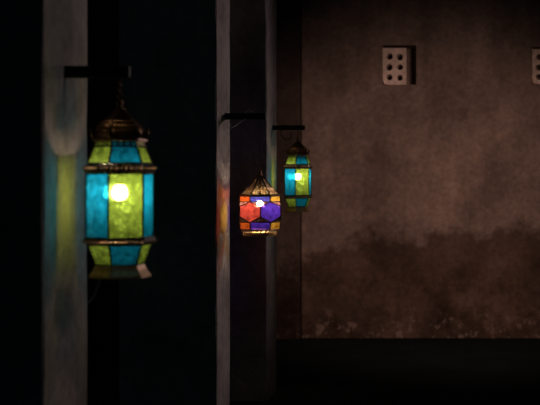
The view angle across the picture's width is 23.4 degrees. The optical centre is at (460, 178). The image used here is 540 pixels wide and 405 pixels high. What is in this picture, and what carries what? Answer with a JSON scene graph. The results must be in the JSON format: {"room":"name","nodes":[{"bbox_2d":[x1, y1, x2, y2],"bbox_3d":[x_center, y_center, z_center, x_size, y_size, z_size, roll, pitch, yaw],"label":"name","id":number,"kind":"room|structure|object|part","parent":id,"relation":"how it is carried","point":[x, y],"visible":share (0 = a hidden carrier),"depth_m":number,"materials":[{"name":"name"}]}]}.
{"room":"dark alley","nodes":[
{"label":"dark alley","id":0,"kind":"room"},
{"bbox_2d":[87,0,301,339],"bbox_3d":[-3.676,-0.450,10.975,4.648,3.600,0.570,0,0,0],"label":"wall","id":1,"kind":"structure","parent":0,"point":[102,15],"depth_m":10.69,"materials":[{"name":"paint"}]},
{"bbox_2d":[87,337,539,404],"bbox_3d":[-1.400,1.425,5.350,9.200,0.150,11.900,0,0,0],"label":"floor","id":2,"kind":"structure","parent":0,"point":[309,371],"depth_m":8.85,"materials":[{"name":"stone"}]},
{"bbox_2d":[0,0,87,404],"bbox_3d":[-1.416,-0.450,3.817,0.474,3.600,0.431,0,0,0],"label":"pillar","id":3,"kind":"structure","parent":2,"relation":"on","point":[43,112],"depth_m":3.61,"materials":[{"name":"paint"}]},
{"bbox_2d":[64,66,130,77],"bbox_3d":[-1.099,-0.319,3.800,0.223,0.036,0.022,0,0,0],"label":"bracket","id":4,"kind":"object","parent":3,"relation":"attached to","point":[69,71],"visible":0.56,"depth_m":3.79,"materials":[{"name":"black metal"}]},
{"bbox_2d":[82,78,156,302],"bbox_3d":[-1.016,0.033,3.800,0.222,0.667,0.193,0,0,-26],"label":"lantern","id":5,"kind":"object","parent":4,"relation":"hanging from","point":[108,130],"visible":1,"depth_m":3.75,"materials":[{"name":"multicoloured glass"}]},
{"bbox_3d":[-1.101,0.079,3.806,0.002,0.190,0.097,0,0,4],"label":"glass pane","id":6,"kind":"part","parent":5,"relation":"part of","materials":[{"name":"blue glass"}]},
{"bbox_3d":[-1.064,0.079,3.730,0.050,0.190,0.085,0,0,-26],"label":"glass pane","id":7,"kind":"part","parent":5,"relation":"part of","materials":[{"name":"blue glass"}]},
{"bbox_3d":[-1.088,-0.070,3.805,0.020,0.050,0.092,0,0,4],"label":"glass pane","id":8,"kind":"part","parent":5,"relation":"part of","materials":[{"name":"green glass"}]},
{"bbox_3d":[-1.086,0.224,3.805,0.021,0.061,0.090,0,0,4],"label":"glass pane","id":9,"kind":"part","parent":5,"relation":"part of","materials":[{"name":"green glass"}]},
{"bbox_3d":[-1.057,-0.070,3.735,0.058,0.050,0.080,0,0,-26],"label":"glass pane","id":10,"kind":"part","parent":5,"relation":"part of","materials":[{"name":"green glass"}]},
{"bbox_3d":[-1.055,0.224,3.742,0.090,0.061,0.021,0,0,34],"label":"glass pane","id":11,"kind":"part","parent":5,"relation":"part of","materials":[{"name":"green glass"}]},
{"bbox_3d":[-1.054,0.079,3.876,0.097,0.190,0.002,0,0,-26],"label":"glass pane","id":12,"kind":"part","parent":5,"relation":"part of","materials":[{"name":"green glass"}]},
{"bbox_3d":[-1.047,0.224,3.863,0.090,0.061,0.021,0,0,-26],"label":"glass pane","id":13,"kind":"part","parent":5,"relation":"part of","materials":[{"name":"teal glass"}]},
{"bbox_3d":[-1.016,-0.275,3.800,0.009,0.051,0.009,0,0,19],"label":"chain","id":14,"kind":"part","parent":5,"relation":"part of","materials":[{"name":"gold metal"}]},
{"bbox_3d":[-1.016,0.079,3.800,0.204,0.354,0.179,0,0,-26],"label":"came frame","id":15,"kind":"part","parent":5,"relation":"part of","materials":[{"name":"brown metal"}]},
{"bbox_3d":[-1.016,0.039,3.800,0.042,0.049,0.042,0,0,-26],"label":"bulb","id":16,"kind":"part","parent":5,"relation":"part of","materials":[{"name":"white glass"}]},
{"bbox_3d":[-0.990,-0.104,3.746,0.068,0.013,0.003,0,0,-26],"label":"glass pane","id":17,"kind":"part","parent":5,"relation":"part of","materials":[{"name":"blue glass"}]},
{"bbox_3d":[-0.986,0.224,3.737,0.090,0.061,0.021,0,0,-26],"label":"glass pane","id":18,"kind":"part","parent":5,"relation":"part of","materials":[{"name":"teal glass"}]},
{"bbox_3d":[-0.985,-0.070,3.736,0.092,0.050,0.020,0,0,-26],"label":"glass pane","id":19,"kind":"part","parent":5,"relation":"part of","materials":[{"name":"blue glass"}]},
{"bbox_3d":[-0.980,0.079,3.724,0.097,0.190,0.002,0,0,-26],"label":"glass pane","id":20,"kind":"part","parent":5,"relation":"part of","materials":[{"name":"green glass"}]},
{"bbox_3d":[-0.978,0.224,3.858,0.090,0.061,0.021,0,0,34],"label":"glass pane","id":21,"kind":"part","parent":5,"relation":"part of","materials":[{"name":"teal glass"}]},
{"bbox_3d":[-0.977,-0.070,3.859,0.092,0.050,0.020,0,0,34],"label":"glass pane","id":22,"kind":"part","parent":5,"relation":"part of","materials":[{"name":"green glass"}]},
{"bbox_3d":[-0.969,0.079,3.870,0.097,0.190,0.002,0,0,34],"label":"glass pane","id":23,"kind":"part","parent":5,"relation":"part of","materials":[{"name":"green glass"}]},
{"bbox_3d":[-0.945,-0.070,3.795,0.020,0.050,0.092,0,0,4],"label":"glass pane","id":24,"kind":"part","parent":5,"relation":"part of","materials":[{"name":"green glass"}]},
{"bbox_3d":[-0.932,0.079,3.794,0.002,0.190,0.097,0,0,4],"label":"glass pane","id":25,"kind":"part","parent":5,"relation":"part of","materials":[{"name":"blue glass"}]},
{"bbox_2d":[119,0,229,404],"bbox_3d":[-1.416,-0.450,6.332,0.474,3.600,0.361,0,0,0],"label":"pillar","id":26,"kind":"structure","parent":2,"relation":"on","point":[174,322],"depth_m":6.16,"materials":[{"name":"paint"}]},
{"bbox_2d":[225,109,265,128],"bbox_3d":[-1.093,-0.299,6.379,0.233,0.099,0.044,0,0,0],"label":"bracket","id":27,"kind":"object","parent":26,"relation":"attached to","point":[228,116],"visible":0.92,"depth_m":6.38,"materials":[{"name":"black metal"}]},
{"bbox_2d":[239,165,280,236],"bbox_3d":[-1.008,-0.005,6.390,0.238,0.583,0.207,0,0,20],"label":"lantern","id":28,"kind":"object","parent":27,"relation":"hanging from","point":[258,212],"visible":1,"depth_m":6.33,"materials":[{"name":"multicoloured glass"}]},
{"bbox_3d":[-1.072,0.233,6.335,0.052,0.036,0.085,0,0,-10],"label":"glass pane","id":29,"kind":"part","parent":28,"relation":"part of","materials":[{"name":"orange glass"}]},
{"bbox_3d":[-1.071,0.164,6.466,0.113,0.099,0.002,0,0,-40],"label":"glass pane","id":30,"kind":"part","parent":28,"relation":"part of","materials":[{"name":"red glass"}]},
{"bbox_3d":[-1.042,0.164,6.296,0.099,0.099,0.058,0,0,-10],"label":"glass pane","id":31,"kind":"part","parent":28,"relation":"part of","materials":[{"name":"red glass"}]},
{"bbox_3d":[-1.008,0.279,6.390,0.162,0.016,0.141,0,0,-10],"label":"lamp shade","id":32,"kind":"part","parent":28,"relation":"part of","materials":[{"name":"gold metal"}]},
{"bbox_3d":[-1.008,0.049,6.390,0.147,0.017,0.127,0,0,-10],"label":"crown","id":33,"kind":"part","parent":28,"relation":"part of","materials":[{"name":"gold metal"}]},
{"bbox_3d":[-1.008,0.080,6.390,0.199,0.010,0.172,0,0,-10],"label":"cornice","id":34,"kind":"part","parent":28,"relation":"part of","materials":[{"name":"gold metal"}]},
{"bbox_3d":[-1.008,0.169,6.390,0.207,0.170,0.238,0,0,-10],"label":"came frame","id":35,"kind":"part","parent":28,"relation":"part of","materials":[{"name":"black metal"}]},
{"bbox_3d":[-0.993,0.233,6.307,0.097,0.036,0.005,0,0,-10],"label":"glass pane","id":36,"kind":"part","parent":28,"relation":"part of","materials":[{"name":"purple glass"}]},
{"label":"glass pane","id":37,"kind":"part","parent":28,"relation":"part of","materials":[{"name":"purple glass"}]},
{"bbox_3d":[-0.974,0.164,6.484,0.099,0.099,0.058,0,0,-10],"label":"glass pane","id":38,"kind":"part","parent":28,"relation":"part of","materials":[{"name":"purple glass"}]},
{"bbox_3d":[-0.944,0.164,6.314,0.099,0.099,0.058,0,0,-10],"label":"glass pane","id":39,"kind":"part","parent":28,"relation":"part of","materials":[{"name":"purple glass"}]},
{"bbox_2d":[229,0,276,400],"bbox_3d":[-1.416,-0.450,7.952,0.474,3.600,0.421,0,0,0],"label":"pillar","id":40,"kind":"structure","parent":2,"relation":"on","point":[253,46],"depth_m":7.75,"materials":[{"name":"paint"}]},
{"bbox_2d":[273,125,304,139],"bbox_3d":[-1.095,-0.290,8.000,0.231,0.093,0.022,0,0,0],"label":"bracket","id":41,"kind":"object","parent":40,"relation":"attached to","point":[275,127],"visible":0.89,"depth_m":7.99,"materials":[{"name":"black metal"}]},
{"bbox_2d":[283,132,312,211],"bbox_3d":[-1.023,-0.050,8.000,0.196,0.514,0.170,0,0,-27],"label":"hanging lantern","id":42,"kind":"object","parent":41,"relation":"hanging from","point":[291,189],"visible":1,"depth_m":7.95,"materials":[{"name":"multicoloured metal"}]},
{"bbox_3d":[-1.063,0.018,7.938,0.044,0.168,0.075,0,0,-27],"label":"glass pane","id":43,"kind":"part","parent":42,"relation":"part of","materials":[{"name":"blue glass"}]},
{"bbox_3d":[-1.056,0.018,8.066,0.086,0.168,0.002,0,0,-27],"label":"glass pane","id":44,"kind":"part","parent":42,"relation":"part of","materials":[{"name":"blue glass"}]},
{"bbox_3d":[-1.023,0.019,8.000,0.180,0.312,0.157,0,0,-27],"label":"came frame","id":45,"kind":"part","parent":42,"relation":"part of","materials":[{"name":"black metal"}]},
{"bbox_3d":[-0.995,0.146,7.945,0.080,0.054,0.019,0,0,-27],"label":"glass pane","id":46,"kind":"part","parent":42,"relation":"part of","materials":[{"name":"blue glass"}]},
{"bbox_3d":[-0.994,-0.113,7.944,0.081,0.044,0.018,0,0,-27],"label":"glass pane","id":47,"kind":"part","parent":42,"relation":"part of","materials":[{"name":"blue glass"}]},
{"bbox_3d":[-0.989,0.018,7.934,0.086,0.168,0.002,0,0,-27],"label":"glass pane","id":48,"kind":"part","parent":42,"relation":"part of","materials":[{"name":"green glass"}]},
{"bbox_3d":[-0.982,0.018,8.062,0.044,0.168,0.075,0,0,-27],"label":"glass pane","id":49,"kind":"part","parent":42,"relation":"part of","materials":[{"name":"green glass"}]},
{"bbox_3d":[-0.949,0.018,7.996,0.002,0.168,0.086,0,0,3],"label":"glass pane","id":50,"kind":"part","parent":42,"relation":"part of","materials":[{"name":"blue glass"}]},
{"bbox_2d":[302,0,539,337],"bbox_3d":[0.925,-0.450,11.030,4.550,3.600,0.420,0,0,0],"label":"wall","id":51,"kind":"structure","parent":0,"point":[423,218],"depth_m":10.82,"materials":[{"name":"paint"}]},
{"bbox_2d":[383,48,407,84],"bbox_3d":[-0.565,-0.957,10.952,0.203,0.313,0.240,0,0,0],"label":"brick","id":52,"kind":"object","parent":51,"relation":"in","point":[396,53],"visible":0.97,"depth_m":10.83,"materials":[{"name":"brick"}]},
{"bbox_2d":[532,49,539,83],"bbox_3d":[0.707,-0.955,10.952,0.203,0.298,0.240,0,0,0],"label":"brick","id":53,"kind":"object","parent":51,"relation":"in","point":[535,52],"visible":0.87,"depth_m":10.83,"materials":[{"name":"brick"}]}
]}

